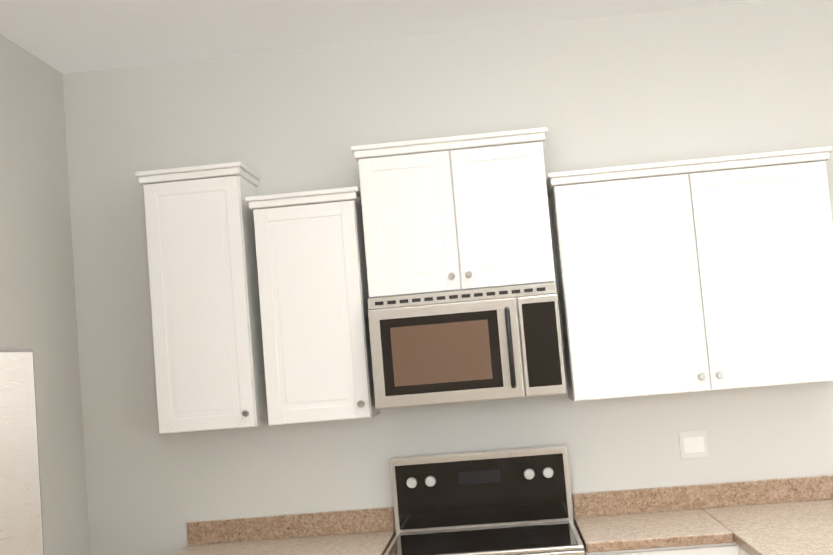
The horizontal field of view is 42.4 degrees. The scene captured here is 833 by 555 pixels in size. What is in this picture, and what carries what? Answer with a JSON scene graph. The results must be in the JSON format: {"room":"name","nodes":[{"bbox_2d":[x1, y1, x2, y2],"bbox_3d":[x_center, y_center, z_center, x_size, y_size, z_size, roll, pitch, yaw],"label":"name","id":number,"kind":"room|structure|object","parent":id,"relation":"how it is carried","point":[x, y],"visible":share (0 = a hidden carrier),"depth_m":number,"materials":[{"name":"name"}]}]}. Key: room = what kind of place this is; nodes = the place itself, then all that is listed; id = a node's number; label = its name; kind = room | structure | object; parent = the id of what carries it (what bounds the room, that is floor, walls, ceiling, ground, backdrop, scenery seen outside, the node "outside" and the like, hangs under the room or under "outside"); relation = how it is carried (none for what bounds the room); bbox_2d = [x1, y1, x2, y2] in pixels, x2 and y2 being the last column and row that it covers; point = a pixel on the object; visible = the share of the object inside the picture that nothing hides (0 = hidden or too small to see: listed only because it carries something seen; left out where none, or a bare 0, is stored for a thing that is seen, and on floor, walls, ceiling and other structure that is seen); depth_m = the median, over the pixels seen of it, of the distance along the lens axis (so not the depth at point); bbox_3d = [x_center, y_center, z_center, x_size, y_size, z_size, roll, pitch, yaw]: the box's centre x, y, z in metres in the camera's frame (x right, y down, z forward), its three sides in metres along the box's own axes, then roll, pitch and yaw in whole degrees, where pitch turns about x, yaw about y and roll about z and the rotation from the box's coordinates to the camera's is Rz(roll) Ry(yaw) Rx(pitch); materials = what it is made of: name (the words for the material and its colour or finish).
{"room":"kitchen","nodes":[
{"label":"kitchen","id":0,"kind":"room"},
{"bbox_2d":[0,34,89,554],"bbox_3d":[-1.848,0.329,1.038,0.100,3.078,7.600,-5,-4,4],"label":"wall","id":1,"kind":"structure","parent":0,"point":[38,316],"depth_m":4.52,"materials":[{"name":"white paint"}]},
{"bbox_2d":[0,0,759,73],"bbox_3d":[2.567,-1.652,0.829,9.250,0.100,7.800,-5,-4,4],"label":"ceiling","id":2,"kind":"structure","parent":0,"point":[66,36],"depth_m":4.51,"materials":[{"name":"white paint"}]},
{"bbox_2d":[62,0,832,554],"bbox_3d":[3.002,0.199,4.534,9.250,3.078,0.100,-5,-4,4],"label":"wall","id":3,"kind":"structure","parent":0,"point":[742,78],"depth_m":4.75,"materials":[{"name":"white paint"}]},
{"bbox_2d":[135,162,267,433],"bbox_3d":[-0.897,0.096,4.619,0.454,1.100,0.358,-5,-4,4],"label":"upper cabinet","id":4,"kind":"object","parent":3,"relation":"attached to","point":[206,315],"visible":1,"depth_m":4.48,"materials":[{"name":"white wood"}]},
{"bbox_2d":[245,186,379,425],"bbox_3d":[-0.425,0.129,4.579,0.472,0.950,0.358,-5,-4,4],"label":"upper cabinet","id":5,"kind":"object","parent":3,"relation":"attached to","point":[312,275],"visible":0.98,"depth_m":4.43,"materials":[{"name":"white wood"}]},
{"bbox_2d":[351,127,555,298],"bbox_3d":[0.170,-0.250,4.548,0.808,0.630,0.378,-5,-4,4],"label":"upper cabinet","id":6,"kind":"object","parent":3,"relation":"attached to","point":[456,213],"visible":1,"depth_m":4.39,"materials":[{"name":"white wood"}]},
{"bbox_2d":[368,282,565,408],"bbox_3d":[0.210,0.285,4.458,0.758,0.445,0.474,-5,-4,4],"label":"microwave","id":7,"kind":"object","parent":6,"relation":"attached to","point":[486,344],"visible":1,"depth_m":4.27,"materials":[{"name":"silver metal"}]},
{"bbox_2d":[546,146,832,400],"bbox_3d":[1.148,-0.001,4.463,1.132,0.930,0.358,-5,-4,4],"label":"upper cabinet","id":8,"kind":"object","parent":3,"relation":"attached to","point":[701,274],"visible":0.96,"depth_m":4.32,"materials":[{"name":"white wood"}]},
{"bbox_2d":[678,430,709,458],"bbox_3d":[1.184,0.713,4.587,0.120,0.115,0.008,-5,-4,4],"label":"electrical outlet plate","id":9,"kind":"object","parent":3,"relation":"attached to","point":[693,444],"visible":1,"depth_m":4.57,"materials":[{"name":"white plastic"}]},
{"bbox_3d":[2.827,1.485,0.584,9.250,0.060,7.800,-5,-4,4],"label":"floor","id":10,"kind":"structure","parent":0,"visible":0},
{"bbox_2d":[0,347,43,554],"bbox_3d":[-1.143,1.006,1.766,0.858,1.730,0.943,-5,-4,9],"label":"refrigerator","id":11,"kind":"object","parent":10,"relation":"on","point":[21,527],"visible":1,"depth_m":2.14,"materials":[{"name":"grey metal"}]},
{"bbox_2d":[384,445,584,554],"bbox_3d":[0.287,1.334,4.237,0.756,1.225,0.738,-5,-4,4],"label":"range","id":12,"kind":"object","parent":10,"relation":"on","point":[516,501],"visible":1,"depth_m":4.55,"materials":[{"name":"silver metal"}]},
{"bbox_2d":[584,542,738,554],"bbox_3d":[0.972,1.453,4.232,0.569,0.874,0.638,-5,-4,4],"label":"base cabinet","id":13,"kind":"object","parent":10,"relation":"on","point":[723,549],"visible":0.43,"depth_m":3.98,"materials":[{"name":"white wood"}]},
{"bbox_2d":[738,546,749,554],"bbox_3d":[1.569,1.367,3.760,0.730,0.874,0.270,-5,-4,4],"label":"base cabinet","id":14,"kind":"object","parent":10,"relation":"on","point":[742,551],"visible":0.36,"depth_m":3.78,"materials":[{"name":"white wood"}]},
{"bbox_2d":[572,475,832,554],"bbox_3d":[1.278,0.895,2.994,1.454,0.287,3.133,-5,-4,4],"label":"countertop","id":15,"kind":"structure","parent":14,"relation":"on","point":[787,516],"depth_m":4.34,"materials":[{"name":"beige stone"}]},
{"bbox_3d":[-0.531,1.587,4.343,0.914,0.874,0.638,-5,-4,4],"label":"base cabinet","id":16,"kind":"object","parent":10,"relation":"on","visible":0},
{"bbox_2d":[174,507,395,554],"bbox_3d":[-0.573,1.082,4.385,0.914,0.138,0.633,-5,-4,4],"label":"countertop","id":17,"kind":"structure","parent":16,"relation":"on","point":[370,531],"depth_m":4.66,"materials":[{"name":"beige stone"}]}
]}

